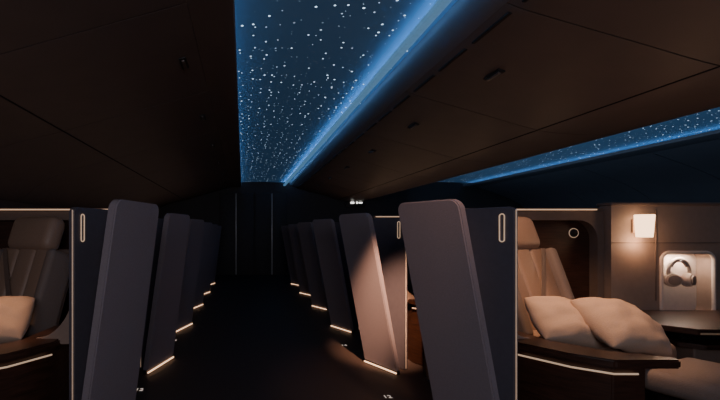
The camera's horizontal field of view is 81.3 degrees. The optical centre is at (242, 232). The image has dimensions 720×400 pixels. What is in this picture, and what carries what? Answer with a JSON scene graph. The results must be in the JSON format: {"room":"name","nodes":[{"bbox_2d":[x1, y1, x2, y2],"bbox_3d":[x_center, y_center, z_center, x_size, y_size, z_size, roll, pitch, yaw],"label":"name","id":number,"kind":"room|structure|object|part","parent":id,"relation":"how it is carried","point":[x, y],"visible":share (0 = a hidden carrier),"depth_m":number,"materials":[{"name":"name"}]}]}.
{"room":"aircraft cabin","nodes":[
{"label":"aircraft cabin","id":0,"kind":"room"},
{"bbox_2d":[0,199,59,207],"bbox_3d":[-2.650,-0.160,3.950,0.100,2.500,12.900,0,0,0],"label":"wall","id":1,"kind":"structure","parent":0,"point":[3,203],"depth_m":4.63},
{"bbox_2d":[136,275,431,399],"bbox_3d":[2.500,1.140,3.950,10.200,0.100,12.900,0,0,0],"label":"floor","id":2,"kind":"structure","parent":0,"point":[251,337],"depth_m":3.53,"materials":[{"name":"carpet"}]},
{"bbox_2d":[0,216,68,339],"bbox_3d":[-1.647,0.487,2.324,0.614,1.206,1.241,0,0,24],"label":"seat","id":3,"kind":"object","parent":2,"relation":"on","point":[33,265],"visible":0.61,"depth_m":2.65,"materials":[{"name":"leather"}]},
{"bbox_2d":[0,296,34,343],"bbox_3d":[-1.388,0.497,2.223,0.411,0.274,0.266,0,0,0],"label":"pillow","id":4,"kind":"object","parent":3,"relation":"on","point":[16,312],"visible":0.93,"depth_m":2.18,"materials":[{"name":"fabric"}]},
{"bbox_2d":[0,312,68,399],"bbox_3d":[-1.131,0.677,2.101,0.405,0.825,0.938,0,0,27],"label":"console","id":5,"kind":"object","parent":2,"relation":"on","point":[36,366],"visible":0.69,"depth_m":2.02,"materials":[{"name":"brown wood"}]},
{"bbox_2d":[0,354,51,368],"bbox_3d":[-1.129,0.625,1.886,0.445,0.009,0.078,0,0,-40],"label":"light","id":6,"kind":"object","parent":5,"relation":"on","point":[24,361],"depth_m":1.95,"materials":[{"name":"white plastic"}]},
{"bbox_2d":[0,208,107,323],"bbox_3d":[-1.590,0.453,2.994,1.280,1.274,0.121,0,0,0],"label":"shell","id":7,"kind":"object","parent":2,"relation":"on","point":[8,216],"visible":0.09,"depth_m":2.95,"materials":[{"name":"brown wood"}]},
{"bbox_3d":[-1.590,0.465,2.985,1.280,1.250,0.070,0,0,0],"label":"wood frame","id":8,"kind":"part","parent":7,"relation":"part of","materials":[{"name":"brown wood"}]},
{"bbox_2d":[69,207,107,399],"bbox_3d":[-0.765,0.481,2.115,0.035,1.217,0.392,0,0,19],"label":"door","id":9,"kind":"structure","parent":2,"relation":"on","point":[87,255],"depth_m":1.97,"materials":[{"name":"laminate"}]},
{"bbox_2d":[72,210,72,399],"bbox_3d":[-0.820,0.481,1.923,0.005,1.187,0.008,0,0,0],"label":"trim","id":10,"kind":"structure","parent":9,"relation":"attached to","point":[72,210],"depth_m":1.92,"materials":[{"name":"beige metal"}]},
{"bbox_2d":[81,214,84,241],"bbox_3d":[-0.791,-0.025,1.975,0.006,0.140,0.028,0,0,19],"label":"handle","id":11,"kind":"object","parent":9,"relation":"attached to","point":[81,214],"depth_m":1.97,"materials":[{"name":"metal"}]},
{"bbox_2d":[82,199,158,399],"bbox_3d":[-0.607,0.468,1.996,0.203,1.245,0.465,0,0,18],"label":"panel","id":12,"kind":"object","parent":2,"relation":"on","point":[121,301],"visible":1,"depth_m":1.94,"materials":[{"name":"fabric"}]},
{"bbox_2d":[139,218,163,368],"bbox_3d":[-0.765,0.481,3.395,0.035,1.217,0.392,0,0,19],"label":"slab","id":13,"kind":"object","parent":2,"relation":"on","point":[160,221],"visible":0.24,"depth_m":3.36,"materials":[{"name":"laminate"}]},
{"bbox_2d":[143,213,189,374],"bbox_3d":[-0.607,0.468,3.276,0.203,1.245,0.465,0,0,18],"label":"panel","id":14,"kind":"object","parent":2,"relation":"on","point":[171,260],"visible":1,"depth_m":3.21,"materials":[{"name":"fabric"}]},
{"bbox_3d":[-0.690,1.075,3.280,0.030,0.030,0.421,0,0,18],"label":"foot rail","id":15,"kind":"part","parent":14,"relation":"part of","materials":[{"name":"plastic"}]},
{"bbox_2d":[176,219,203,331],"bbox_3d":[-0.607,0.468,4.556,0.203,1.245,0.465,0,0,18],"label":"panel","id":16,"kind":"object","parent":2,"relation":"on","point":[196,226],"visible":0.69,"depth_m":4.54,"materials":[{"name":"fabric"}]},
{"bbox_2d":[194,222,211,308],"bbox_3d":[-0.607,0.468,5.837,0.203,1.245,0.465,0,0,18],"label":"panel","id":17,"kind":"object","parent":2,"relation":"on","point":[207,230],"visible":0.55,"depth_m":5.87,"materials":[{"name":"fabric"}]},
{"bbox_2d":[204,224,217,293],"bbox_3d":[-0.607,0.468,7.117,0.203,1.245,0.465,0,0,18],"label":"panel","id":18,"kind":"object","parent":2,"relation":"on","point":[214,226],"visible":0.55,"depth_m":7.18,"materials":[{"name":"fabric"}]},
{"bbox_2d":[211,226,221,284],"bbox_3d":[-0.607,0.468,8.396,0.203,1.245,0.465,0,0,18],"label":"panel","id":19,"kind":"object","parent":2,"relation":"on","point":[219,227],"visible":0.53,"depth_m":8.48,"materials":[{"name":"fabric"}]},
{"bbox_2d":[281,225,298,285],"bbox_3d":[1.006,0.468,8.338,0.242,1.245,0.437,0,0,-27],"label":"panel","id":20,"kind":"object","parent":2,"relation":"on","point":[285,233],"visible":0.54,"depth_m":8.36,"materials":[{"name":"fabric"}]},
{"bbox_2d":[288,224,309,295],"bbox_3d":[1.006,0.468,7.058,0.242,1.245,0.437,0,0,-27],"label":"panel","id":21,"kind":"object","parent":2,"relation":"on","point":[292,228],"visible":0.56,"depth_m":7.06,"materials":[{"name":"fabric"}]},
{"bbox_2d":[297,222,328,309],"bbox_3d":[1.006,0.468,5.778,0.242,1.245,0.437,0,0,-27],"label":"panel","id":22,"kind":"object","parent":2,"relation":"on","point":[306,230],"visible":0.88,"depth_m":5.75,"materials":[{"name":"fabric"}]},
{"bbox_2d":[312,219,353,332],"bbox_3d":[1.006,0.468,4.498,0.242,1.245,0.437,0,0,-27],"label":"panel","id":23,"kind":"object","parent":2,"relation":"on","point":[325,233],"visible":1,"depth_m":4.46,"materials":[{"name":"fabric"}]},
{"bbox_3d":[1.117,1.075,4.500,0.030,0.030,0.338,0,0,-27],"label":"foot rail","id":24,"kind":"part","parent":23,"relation":"part of","materials":[{"name":"plastic"}]},
{"bbox_2d":[335,222,359,330],"bbox_3d":[1.185,0.481,4.635,0.035,1.217,0.419,0,0,-33],"label":"slab","id":25,"kind":"object","parent":2,"relation":"on","point":[337,224],"visible":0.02,"depth_m":4.58,"materials":[{"name":"laminate"}]},
{"bbox_2d":[339,213,399,374],"bbox_3d":[1.006,0.468,3.218,0.242,1.245,0.437,0,0,-27],"label":"panel","id":26,"kind":"object","parent":2,"relation":"on","point":[357,230],"visible":1,"depth_m":3.18,"materials":[{"name":"fabric"}]},
{"bbox_3d":[1.117,1.075,3.220,0.030,0.030,0.338,0,0,-27],"label":"foot rail","id":27,"kind":"part","parent":26,"relation":"part of","materials":[{"name":"plastic"}]},
{"bbox_2d":[363,217,406,369],"bbox_3d":[1.185,0.481,3.355,0.035,1.217,0.419,0,0,-33],"label":"slab","id":28,"kind":"object","parent":2,"relation":"on","point":[391,249],"visible":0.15,"depth_m":3.25,"materials":[{"name":"laminate"}]},
{"bbox_2d":[405,251,405,367],"bbox_3d":[1.292,0.481,3.171,0.005,1.187,0.008,0,0,0],"label":"trim","id":29,"kind":"structure","parent":28,"relation":"attached to","point":[405,251],"depth_m":3.17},
{"bbox_2d":[372,216,409,292],"bbox_3d":[2.020,0.453,4.274,1.280,1.274,0.121,0,0,0],"label":"shell","id":30,"kind":"object","parent":2,"relation":"on","point":[408,289],"visible":0.07,"depth_m":4.22,"materials":[{"name":"brown wood"}]},
{"bbox_2d":[407,261,412,293],"bbox_3d":[2.076,0.487,3.603,0.614,1.206,1.240,0,0,-24],"label":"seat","id":31,"kind":"object","parent":2,"relation":"on","point":[408,272],"visible":0.02,"depth_m":3.89,"materials":[{"name":"leather"}]},
{"bbox_2d":[407,290,423,365],"bbox_3d":[1.561,0.677,3.381,0.405,0.825,0.938,0,0,-27],"label":"console","id":32,"kind":"object","parent":2,"relation":"on","point":[415,350],"visible":0.13,"depth_m":3.35,"materials":[{"name":"brown wood"}]},
{"bbox_2d":[398,199,499,399],"bbox_3d":[1.006,0.468,1.938,0.242,1.245,0.437,0,0,-27],"label":"panel","id":33,"kind":"object","parent":2,"relation":"on","point":[436,235],"visible":1,"depth_m":1.90,"materials":[{"name":"fabric"}]},
{"bbox_2d":[432,207,517,399],"bbox_3d":[1.185,0.481,2.075,0.035,1.217,0.419,0,0,-33],"label":"door","id":34,"kind":"structure","parent":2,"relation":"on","point":[494,259],"depth_m":1.95,"materials":[{"name":"laminate"}]},
{"bbox_2d":[499,213,504,241],"bbox_3d":[1.251,-0.025,1.934,0.006,0.140,0.028,0,0,-33],"label":"handle","id":35,"kind":"object","parent":34,"relation":"attached to","point":[501,213],"depth_m":1.93,"materials":[{"name":"metal"}]},
{"bbox_2d":[515,209,516,399],"bbox_3d":[1.292,0.481,1.891,0.005,1.187,0.008,0,0,0],"label":"trim","id":36,"kind":"structure","parent":34,"relation":"attached to","point":[515,209],"depth_m":1.89,"materials":[{"name":"beige metal"}]},
{"bbox_2d":[424,208,603,379],"bbox_3d":[2.020,0.453,2.994,1.280,1.274,0.121,0,0,0],"label":"shell","id":37,"kind":"object","parent":2,"relation":"on","point":[577,234],"visible":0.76,"depth_m":3.02,"materials":[{"name":"brown wood"}]},
{"bbox_2d":[518,331,680,399],"bbox_3d":[1.561,0.677,2.101,0.405,0.825,0.938,0,0,-27],"label":"console","id":38,"kind":"object","parent":2,"relation":"on","point":[547,369],"visible":0.55,"depth_m":1.86,"materials":[{"name":"brown wood"}]},
{"bbox_2d":[518,354,638,374],"bbox_3d":[1.559,0.625,1.886,0.445,0.009,0.078,0,0,40],"label":"light","id":39,"kind":"object","parent":38,"relation":"on","point":[567,365],"depth_m":1.86,"materials":[{"name":"white plastic"}]},
{"bbox_2d":[518,217,719,399],"bbox_3d":[2.076,0.487,2.323,0.614,1.206,1.240,0,0,-24],"label":"seat","id":40,"kind":"object","parent":2,"relation":"on","point":[541,272],"visible":0.34,"depth_m":2.44,"materials":[{"name":"leather"}]},
{"bbox_2d":[524,296,609,348],"bbox_3d":[1.818,0.497,2.223,0.411,0.274,0.266,0,0,0],"label":"pillow","id":41,"kind":"object","parent":40,"relation":"on","point":[554,318],"visible":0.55,"depth_m":2.15,"materials":[{"name":"fabric"}]},
{"bbox_2d":[533,330,676,358],"bbox_3d":[2.060,0.670,2.360,0.530,0.130,0.560,0,0,-24],"label":"cushion","id":42,"kind":"object","parent":40,"relation":"on","point":[674,352],"depth_m":2.18,"materials":[{"name":"leather"}]},
{"bbox_2d":[571,297,671,355],"bbox_3d":[2.006,0.492,2.123,0.394,0.282,0.296,0,0,-7],"label":"pillow","id":43,"kind":"object","parent":40,"relation":"on","point":[616,323],"visible":0.93,"depth_m":2.03,"materials":[{"name":"fabric"}]},
{"bbox_2d":[596,202,719,309],"bbox_3d":[3.310,0.434,2.953,1.300,1.311,0.135,0,0,0],"label":"wall","id":44,"kind":"structure","parent":2,"relation":"on","point":[629,268],"depth_m":2.90,"materials":[{"name":"leather"}]},
{"bbox_2d":[632,214,655,236],"bbox_3d":[2.840,-0.050,2.837,0.110,0.160,0.125,0,0,0],"label":"reading lamp","id":45,"kind":"object","parent":44,"relation":"attached to","point":[643,225],"visible":1,"depth_m":2.80,"materials":[{"name":"beige metal"}]},
{"bbox_3d":[2.840,-0.050,2.893,0.050,0.100,0.012,0,0,0],"label":"plate","id":46,"kind":"part","parent":45,"relation":"part of","materials":[{"name":"beige metal"}]},
{"bbox_2d":[655,210,656,300],"bbox_3d":[2.990,0.160,2.897,0.006,0.660,0.008,0,0,0],"label":"joint","id":47,"kind":"object","parent":44,"relation":"attached to","point":[655,210],"visible":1,"depth_m":2.89,"materials":[{"name":"brown wood"}]},
{"bbox_2d":[612,242,719,242],"bbox_3d":[3.300,0.070,2.897,1.250,0.006,0.008,0,0,0],"label":"joint","id":48,"kind":"object","parent":44,"relation":"attached to","point":[612,242],"visible":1,"depth_m":2.89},
{"bbox_2d":[664,257,696,286],"bbox_3d":[3.210,0.287,2.945,0.214,0.219,0.110,0,0,0],"label":"headphones","id":49,"kind":"object","parent":44,"relation":"hanging from","point":[688,279],"visible":0.98,"depth_m":2.92,"materials":[{"name":"beige plastic"}]},
{"bbox_2d":[664,273,682,286],"bbox_3d":[3.153,0.345,2.936,0.104,0.104,0.058,0,0,25],"label":"ear cup","id":50,"kind":"object","parent":49,"relation":"on","point":[670,279],"depth_m":2.91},
{"bbox_2d":[681,273,692,286],"bbox_3d":[3.267,0.345,2.936,0.104,0.104,0.058,0,0,-25],"label":"ear cup","id":51,"kind":"object","parent":49,"relation":"on","point":[687,278],"depth_m":2.91,"materials":[{"name":"beige plastic"}]},
{"bbox_3d":[3.220,0.370,2.897,0.404,0.484,0.023,0,0,0],"label":"niche frame","id":52,"kind":"part","parent":44,"relation":"part of","materials":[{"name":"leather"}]},
{"bbox_2d":[641,310,719,362],"bbox_3d":[3.225,0.823,2.563,1.450,0.535,0.633,0,0,0],"label":"side table","id":53,"kind":"object","parent":2,"relation":"on","point":[693,333],"visible":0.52,"depth_m":2.51,"materials":[{"name":"brown wood"}]},
{"bbox_2d":[667,336,719,349],"bbox_3d":[3.335,0.695,2.630,1.230,0.030,0.500,0,0,0],"label":"shelf","id":54,"kind":"object","parent":53,"relation":"attached to","point":[683,342],"depth_m":2.51,"materials":[{"name":"brown wood"}]},
{"bbox_2d":[700,333,719,334],"bbox_3d":[3.285,0.580,2.275,1.311,0.010,0.005,0,0,2],"label":"light","id":55,"kind":"object","parent":53,"relation":"attached to","point":[700,333],"depth_m":2.30,"materials":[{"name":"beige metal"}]},
{"bbox_2d":[158,182,523,274],"bbox_3d":[2.500,-0.160,10.450,10.400,2.500,0.100,0,0,0],"label":"wall","id":56,"kind":"structure","parent":0,"point":[302,206],"depth_m":10.40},
{"bbox_2d":[0,95,183,199],"bbox_3d":[-1.500,-0.849,3.950,0.010,0.008,12.900,0,0,0],"label":"trim","id":57,"kind":"structure","parent":56,"relation":"attached to","point":[0,95],"depth_m":3.40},
{"bbox_2d":[186,0,240,186],"bbox_3d":[-0.167,-1.218,3.950,0.243,0.065,12.900,0,0,0],"label":"trim","id":58,"kind":"structure","parent":56,"relation":"attached to","point":[213,21],"depth_m":2.83,"materials":[{"name":"plastic"}]},
{"bbox_2d":[272,193,286,274],"bbox_3d":[0.950,0.030,10.370,0.370,2.120,0.050,0,0,0],"label":"leaf","id":59,"kind":"object","parent":56,"relation":"attached to","point":[279,200],"visible":0.95,"depth_m":10.34,"materials":[{"name":"black"}]},
{"bbox_2d":[283,0,451,185],"bbox_3d":[1.075,-1.237,3.950,0.060,0.030,12.900,0,0,0],"label":"trim","id":60,"kind":"structure","parent":56,"relation":"attached to","point":[439,6],"depth_m":2.92,"materials":[{"name":"blue plastic"}]},
{"bbox_2d":[289,0,508,186],"bbox_3d":[1.279,-1.262,3.950,0.158,0.155,12.900,0,0,0],"label":"trim","id":61,"kind":"structure","parent":56,"relation":"attached to","point":[464,17],"depth_m":2.92,"materials":[{"name":"blue plastic"}]},
{"bbox_2d":[338,65,719,199],"bbox_3d":[2.460,-0.860,3.950,0.010,0.008,12.900,0,0,0],"label":"trim","id":62,"kind":"structure","parent":56,"relation":"attached to","point":[719,65],"depth_m":2.84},
{"bbox_2d":[463,129,719,186],"bbox_3d":[5.869,-1.218,3.950,0.298,0.065,12.900,0,0,0],"label":"trim","id":63,"kind":"structure","parent":56,"relation":"attached to","point":[715,134],"depth_m":6.22,"materials":[{"name":"blue plastic"}]},
{"bbox_2d":[235,0,456,182],"bbox_3d":[0.460,-1.315,3.950,1.520,0.030,12.900,0,0,0],"label":"ceiling","id":64,"kind":"structure","parent":0,"point":[301,64],"depth_m":3.13,"materials":[{"name":"blue"}]},
{"bbox_2d":[438,107,719,182],"bbox_3d":[4.785,-1.315,3.950,2.470,0.030,12.900,0,0,0],"label":"ceiling","id":65,"kind":"structure","parent":0,"point":[708,120],"depth_m":5.96,"materials":[{"name":"blue"}]},
{"bbox_3d":[2.500,-1.430,3.950,10.400,0.040,12.900,0,0,0],"label":"ceiling","id":66,"kind":"structure","parent":0,"visible":0},
{"bbox_2d":[0,0,186,53],"bbox_3d":[-1.435,-0.880,1.420,2.290,1.040,1.271,0,0,0],"label":"bin","id":67,"kind":"object","parent":66,"relation":"attached to","point":[23,23],"visible":1,"depth_m":1.93,"materials":[{"name":"plastic"}]},
{"bbox_2d":[0,2,207,147],"bbox_3d":[-1.435,-0.880,2.700,2.290,1.040,1.271,0,0,0],"label":"bin","id":68,"kind":"object","parent":66,"relation":"attached to","point":[92,75],"visible":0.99,"depth_m":2.56,"materials":[{"name":"plastic"}]},
{"bbox_3d":[-0.400,-1.150,2.710,0.049,0.023,0.170,0,0,0],"label":"latch plate","id":69,"kind":"part","parent":68,"relation":"part of","materials":[{"name":"plastic"}]},
{"bbox_3d":[-0.397,-1.140,2.710,0.022,0.016,0.130,0,0,0],"label":"latch lever","id":70,"kind":"part","parent":68,"relation":"part of","materials":[{"name":"metal"}]},
{"bbox_2d":[0,91,217,201],"bbox_3d":[-1.435,-0.880,3.980,2.290,1.040,1.271,0,0,0],"label":"bin","id":71,"kind":"object","parent":66,"relation":"attached to","point":[24,165],"visible":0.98,"depth_m":3.90,"materials":[{"name":"plastic"}]},
{"bbox_2d":[20,130,222,207],"bbox_3d":[-1.435,-0.880,5.260,2.290,1.040,1.271,0,0,0],"label":"bin","id":72,"kind":"object","parent":66,"relation":"attached to","point":[62,190],"visible":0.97,"depth_m":5.13,"materials":[{"name":"plastic"}]},
{"bbox_2d":[69,153,226,207],"bbox_3d":[-1.435,-0.880,6.540,2.290,1.040,1.271,0,0,0],"label":"bin","id":73,"kind":"object","parent":66,"relation":"attached to","point":[100,197],"visible":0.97,"depth_m":6.43,"materials":[{"name":"plastic"}]},
{"bbox_2d":[105,167,228,207],"bbox_3d":[-1.435,-0.880,7.820,2.290,1.040,1.271,0,0,0],"label":"bin","id":74,"kind":"object","parent":66,"relation":"attached to","point":[139,196],"visible":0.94,"depth_m":7.72,"materials":[{"name":"plastic"}]},
{"bbox_2d":[296,185,369,200],"bbox_3d":[2.430,-1.109,10.357,2.140,0.582,1.226,0,0,0],"label":"bin","id":75,"kind":"object","parent":66,"relation":"attached to","point":[297,186],"visible":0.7,"depth_m":10.01,"materials":[{"name":"plastic"}]},
{"bbox_2d":[345,202,364,206],"bbox_3d":[2.900,-0.740,10.335,0.500,0.140,0.060,0,0,0],"label":"exit sign","id":76,"kind":"object","parent":75,"relation":"attached to","point":[347,204],"visible":1,"depth_m":10.32,"materials":[{"name":"plastic"}]},
{"bbox_2d":[299,177,388,198],"bbox_3d":[2.430,-1.109,9.100,2.140,0.582,1.271,0,0,0],"label":"bin","id":77,"kind":"object","parent":66,"relation":"attached to","point":[308,182],"visible":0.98,"depth_m":9.02,"materials":[{"name":"plastic"}]},
{"bbox_2d":[308,167,414,193],"bbox_3d":[2.430,-1.109,7.820,2.140,0.582,1.271,0,0,0],"label":"bin","id":78,"kind":"object","parent":66,"relation":"attached to","point":[320,174],"visible":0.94,"depth_m":7.73,"materials":[{"name":"plastic"}]},
{"bbox_2d":[319,153,452,186],"bbox_3d":[2.430,-1.109,6.540,2.140,0.582,1.271,0,0,0],"label":"bin","id":79,"kind":"object","parent":66,"relation":"attached to","point":[337,163],"visible":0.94,"depth_m":6.44,"materials":[{"name":"plastic"}]},
{"bbox_2d":[335,130,508,176],"bbox_3d":[2.430,-1.109,5.260,2.140,0.582,1.271,0,0,0],"label":"bin","id":80,"kind":"object","parent":66,"relation":"attached to","point":[366,147],"visible":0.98,"depth_m":5.14,"materials":[{"name":"plastic"}]},
{"bbox_2d":[361,91,614,161],"bbox_3d":[2.430,-1.109,3.980,2.140,0.582,1.271,0,0,0],"label":"bin","id":81,"kind":"object","parent":66,"relation":"attached to","point":[414,120],"visible":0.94,"depth_m":3.83,"materials":[{"name":"plastic"}]},
{"bbox_2d":[406,2,719,134],"bbox_3d":[2.430,-1.109,2.700,2.140,0.582,1.271,0,0,0],"label":"bin","id":82,"kind":"object","parent":66,"relation":"attached to","point":[521,66],"visible":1,"depth_m":2.52,"materials":[{"name":"plastic"}]},
{"bbox_3d":[1.697,-1.058,2.710,0.022,0.016,0.130,0,0,0],"label":"latch lever","id":83,"kind":"part","parent":82,"relation":"part of","materials":[{"name":"metal"}]},
{"bbox_3d":[1.700,-1.068,2.710,0.049,0.023,0.170,0,0,0],"label":"latch plate","id":84,"kind":"part","parent":82,"relation":"part of","materials":[{"name":"plastic"}]},
{"bbox_2d":[530,167,652,207],"bbox_3d":[6.800,-0.875,7.820,1.560,1.050,1.264,0,0,0],"label":"bin","id":85,"kind":"object","parent":66,"relation":"attached to","point":[593,188],"visible":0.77,"depth_m":7.73,"materials":[{"name":"plastic"}]},
{"bbox_2d":[508,0,719,64],"bbox_3d":[2.430,-1.109,1.420,2.140,0.582,1.271,0,0,0],"label":"bin","id":86,"kind":"object","parent":66,"relation":"attached to","point":[689,28],"visible":1,"depth_m":1.93,"materials":[{"name":"plastic"}]},
{"bbox_2d":[580,153,719,201],"bbox_3d":[6.800,-0.875,6.540,1.560,1.050,1.264,0,0,0],"label":"bin","id":87,"kind":"object","parent":66,"relation":"attached to","point":[659,178],"visible":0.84,"depth_m":6.47,"materials":[{"name":"plastic"}]},
{"bbox_2d":[652,139,719,178],"bbox_3d":[6.800,-0.875,5.260,1.560,1.050,1.264,0,0,0],"label":"bin","id":88,"kind":"object","parent":66,"relation":"attached to","point":[705,156],"visible":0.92,"depth_m":5.62,"materials":[{"name":"plastic"}]}
]}

